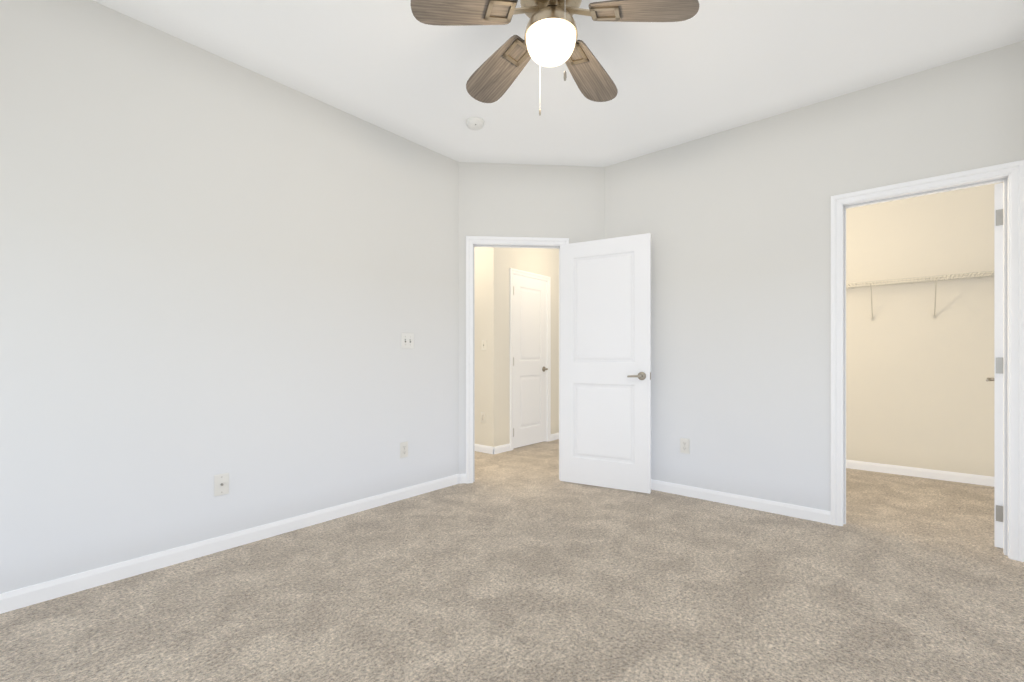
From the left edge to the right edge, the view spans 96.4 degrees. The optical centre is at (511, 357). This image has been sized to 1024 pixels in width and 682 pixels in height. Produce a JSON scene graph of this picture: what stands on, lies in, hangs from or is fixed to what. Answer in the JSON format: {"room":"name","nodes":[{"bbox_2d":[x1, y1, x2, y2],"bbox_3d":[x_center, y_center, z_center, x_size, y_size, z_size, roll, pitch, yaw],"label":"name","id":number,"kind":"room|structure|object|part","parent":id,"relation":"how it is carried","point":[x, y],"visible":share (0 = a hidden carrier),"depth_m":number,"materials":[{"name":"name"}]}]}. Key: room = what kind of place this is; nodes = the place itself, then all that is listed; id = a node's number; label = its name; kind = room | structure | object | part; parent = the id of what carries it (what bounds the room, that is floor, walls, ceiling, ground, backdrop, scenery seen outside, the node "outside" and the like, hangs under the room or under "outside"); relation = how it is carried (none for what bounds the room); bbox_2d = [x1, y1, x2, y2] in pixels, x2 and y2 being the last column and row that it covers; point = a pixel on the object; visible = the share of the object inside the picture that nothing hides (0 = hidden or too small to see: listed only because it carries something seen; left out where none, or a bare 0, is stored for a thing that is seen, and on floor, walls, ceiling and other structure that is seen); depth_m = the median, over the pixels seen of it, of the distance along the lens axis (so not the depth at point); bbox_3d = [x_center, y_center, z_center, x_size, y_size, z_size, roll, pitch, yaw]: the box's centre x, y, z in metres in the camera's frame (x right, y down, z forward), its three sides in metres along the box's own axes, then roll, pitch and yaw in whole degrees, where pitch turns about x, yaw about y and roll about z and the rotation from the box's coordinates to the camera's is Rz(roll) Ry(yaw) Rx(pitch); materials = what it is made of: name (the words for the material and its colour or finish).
{"room":"empty bedroom","nodes":[
{"label":"empty bedroom","id":0,"kind":"room"},
{"bbox_2d":[0,0,458,593],"bbox_3d":[-1.514,-0.300,2.754,0.115,2.740,3.222,0,0,40],"label":"wall","id":1,"kind":"structure","parent":0,"point":[214,264],"depth_m":2.44,"materials":[{"name":"paint"}]},
{"bbox_2d":[214,473,228,495],"bbox_3d":[-1.613,0.704,2.544,0.006,0.116,0.071,0,0,40],"label":"outlet","id":2,"kind":"object","parent":1,"relation":"attached to","point":[218,488],"visible":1,"depth_m":2.54,"materials":[{"name":"white plastic"}]},
{"bbox_2d":[400,441,407,457],"bbox_3d":[-0.818,0.698,3.477,0.008,0.116,0.071,0,0,40],"label":"outlet","id":3,"kind":"object","parent":1,"relation":"attached to","point":[402,450],"visible":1,"depth_m":3.47,"materials":[{"name":"white plastic"}]},
{"bbox_2d":[401,333,413,347],"bbox_3d":[-0.793,-0.130,3.498,0.018,0.116,0.116,0,0,40],"label":"light switch","id":4,"kind":"object","parent":1,"relation":"attached to","point":[409,336],"visible":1,"depth_m":3.50,"materials":[{"name":"white plastic"}]},
{"bbox_2d":[475,247,485,445],"bbox_3d":[-0.920,-0.300,5.770,1.750,2.740,0.115,0,0,40],"label":"wall","id":5,"kind":"structure","parent":0,"point":[480,335],"depth_m":5.22,"materials":[{"name":"beige paint"}]},
{"bbox_2d":[481,412,484,422],"bbox_3d":[-0.332,0.675,5.188,0.071,0.116,0.008,0,0,40],"label":"outlet","id":6,"kind":"object","parent":5,"relation":"attached to","point":[483,417],"visible":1,"depth_m":5.18,"materials":[{"name":"white plastic"}]},
{"bbox_2d":[481,340,485,349],"bbox_3d":[-0.324,-0.145,5.174,0.071,0.116,0.018,0,0,40],"label":"light switch","id":7,"kind":"object","parent":5,"relation":"attached to","point":[483,344],"visible":1,"depth_m":5.18,"materials":[{"name":"white plastic"}]},
{"bbox_2d":[475,444,495,453],"bbox_3d":[-0.869,1.030,5.643,1.762,0.080,0.012,0,0,40],"label":"baseboard","id":8,"kind":"structure","parent":5,"relation":"attached to","point":[494,450],"depth_m":5.15,"materials":[{"name":"paint"}]},
{"bbox_2d":[0,439,1023,681],"bbox_3d":[0.204,1.100,3.634,6.600,0.060,7.200,0,0,40],"label":"floor","id":9,"kind":"structure","parent":0,"point":[522,564],"depth_m":2.04,"materials":[{"name":"beige carpet"}]},
{"bbox_2d":[486,247,558,446],"bbox_3d":[0.550,-0.300,6.058,0.115,2.740,2.460,0,0,40],"label":"wall","id":10,"kind":"structure","parent":0,"point":[500,262],"depth_m":5.22,"materials":[{"name":"beige paint"}]},
{"bbox_2d":[496,444,509,453],"bbox_3d":[-0.110,1.030,5.184,0.012,0.080,0.272,0,0,40],"label":"baseboard","id":11,"kind":"structure","parent":10,"relation":"attached to","point":[502,448],"depth_m":5.18,"materials":[{"name":"paint"}]},
{"bbox_2d":[513,274,547,447],"bbox_3d":[0.214,0.043,5.601,0.151,2.030,0.668,0,0,40],"label":"hall door","id":12,"kind":"structure","parent":10,"relation":"in","point":[530,368],"depth_m":5.58,"materials":[{"name":"paint"}]},
{"bbox_3d":[0.403,0.143,5.752,0.058,0.066,0.133,0,0,40],"label":"handle","id":13,"kind":"part","parent":12,"relation":"part of","materials":[{"name":"silver metal"}]},
{"bbox_2d":[510,268,550,450],"bbox_3d":[0.236,0.016,5.587,0.018,2.108,0.791,0,0,40],"label":"door frame","id":14,"kind":"structure","parent":10,"relation":"attached to","point":[529,274],"depth_m":5.72,"materials":[{"name":"paint"}]},
{"bbox_2d":[551,433,558,440],"bbox_3d":[0.944,1.030,6.422,0.012,0.080,1.397,0,0,40],"label":"baseboard","id":15,"kind":"structure","parent":10,"relation":"attached to","point":[555,436],"depth_m":5.97,"materials":[{"name":"paint"}]},
{"bbox_2d":[459,162,604,473],"bbox_3d":[0.173,-0.300,4.016,1.273,2.740,0.115,0,0,-5],"label":"wall","id":16,"kind":"structure","parent":0,"point":[522,200],"depth_m":3.95,"materials":[{"name":"paint"}]},
{"bbox_2d":[0,474,830,613],"bbox_3d":[0.154,1.030,1.970,3.440,0.080,3.960,0,0,40],"label":"baseboard","id":17,"kind":"structure","parent":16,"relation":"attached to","point":[38,593],"depth_m":2.70,"materials":[{"name":"paint"}]},
{"bbox_2d":[466,236,568,483],"bbox_3d":[0.045,0.038,4.005,0.801,2.063,0.117,0,0,-5],"label":"door frame","id":18,"kind":"structure","parent":16,"relation":"in","point":[515,245],"depth_m":3.96,"materials":[{"name":"paint"}]},
{"bbox_2d":[560,233,650,493],"bbox_3d":[0.752,0.043,3.768,0.758,2.030,0.151,0,0,29],"label":"door","id":19,"kind":"structure","parent":18,"relation":"attached to","point":[605,362],"depth_m":3.74,"materials":[{"name":"paint"}]},
{"bbox_3d":[0.977,0.143,3.589,0.133,0.066,0.058,0,0,29],"label":"handle","id":20,"kind":"part","parent":19,"relation":"part of","materials":[{"name":"silver metal"}]},
{"bbox_2d":[93,0,1023,166],"bbox_3d":[0.204,-1.700,3.634,6.600,0.060,7.200,0,0,40],"label":"ceiling","id":21,"kind":"structure","parent":0,"point":[398,68],"depth_m":2.57,"materials":[{"name":"paint"}]},
{"bbox_2d":[466,117,483,129],"bbox_3d":[-0.261,-1.649,3.242,0.132,0.041,0.132,0,0,40],"label":"smoke detector","id":22,"kind":"object","parent":21,"relation":"attached to","point":[474,123],"visible":1,"depth_m":3.21,"materials":[{"name":"white plastic"}]},
{"bbox_2d":[411,0,698,115],"bbox_3d":[0.175,-1.387,2.005,1.137,0.565,1.123,0,0,40],"label":"ceiling fan","id":23,"kind":"object","parent":21,"relation":"hanging from","point":[551,36],"visible":1,"depth_m":1.92,"materials":[{"name":"brown wood"}]},
{"bbox_3d":[0.168,-1.333,1.971,0.216,0.098,0.216,0,0,40],"label":"globe","id":24,"kind":"part","parent":23,"relation":"part of","materials":[{"name":"white glass"}]},
{"bbox_2d":[605,40,1023,510],"bbox_3d":[1.934,-0.300,3.130,2.942,2.740,0.115,0,0,40],"label":"wall","id":25,"kind":"structure","parent":0,"point":[735,223],"depth_m":3.18,"materials":[{"name":"paint"}]},
{"bbox_2d":[680,438,689,453],"bbox_3d":[1.341,0.684,3.555,0.071,0.116,0.008,0,0,40],"label":"outlet","id":26,"kind":"object","parent":25,"relation":"attached to","point":[686,445],"visible":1,"depth_m":3.55,"materials":[{"name":"white plastic"}]},
{"bbox_2d":[831,160,1023,561],"bbox_3d":[2.415,0.038,2.721,0.756,2.063,0.117,0,0,40],"label":"door frame","id":27,"kind":"structure","parent":25,"relation":"in","point":[1005,179],"depth_m":2.51,"materials":[{"name":"paint"}]},
{"bbox_2d":[986,183,1002,547],"bbox_3d":[2.969,0.043,2.779,0.751,2.030,0.151,0,0,-42],"label":"closet door","id":28,"kind":"structure","parent":25,"relation":"in","point":[997,379],"depth_m":2.56,"materials":[{"name":"paint"}]},
{"bbox_3d":[3.147,0.143,2.998,0.133,0.066,0.058,0,0,-42],"label":"handle","id":29,"kind":"part","parent":28,"relation":"part of","materials":[{"name":"silver metal"}]},
{"bbox_2d":[846,182,1002,476],"bbox_3d":[3.297,-0.300,4.492,2.630,2.740,0.115,0,0,40],"label":"wall","id":30,"kind":"structure","parent":0,"point":[919,391],"depth_m":4.10,"materials":[{"name":"beige paint"}]},
{"bbox_2d":[846,460,993,486],"bbox_3d":[3.256,1.030,4.443,2.400,0.080,0.012,0,0,40],"label":"baseboard","id":31,"kind":"structure","parent":30,"relation":"attached to","point":[933,474],"depth_m":4.08,"materials":[{"name":"paint"}]},
{"bbox_2d":[846,271,993,320],"bbox_3d":[3.136,-0.521,4.351,2.453,0.341,0.308,0,0,40],"label":"wire shelf","id":32,"kind":"object","parent":30,"relation":"attached to","point":[921,280],"visible":0.35,"depth_m":3.95,"materials":[{"name":"grey metal"}]}
]}

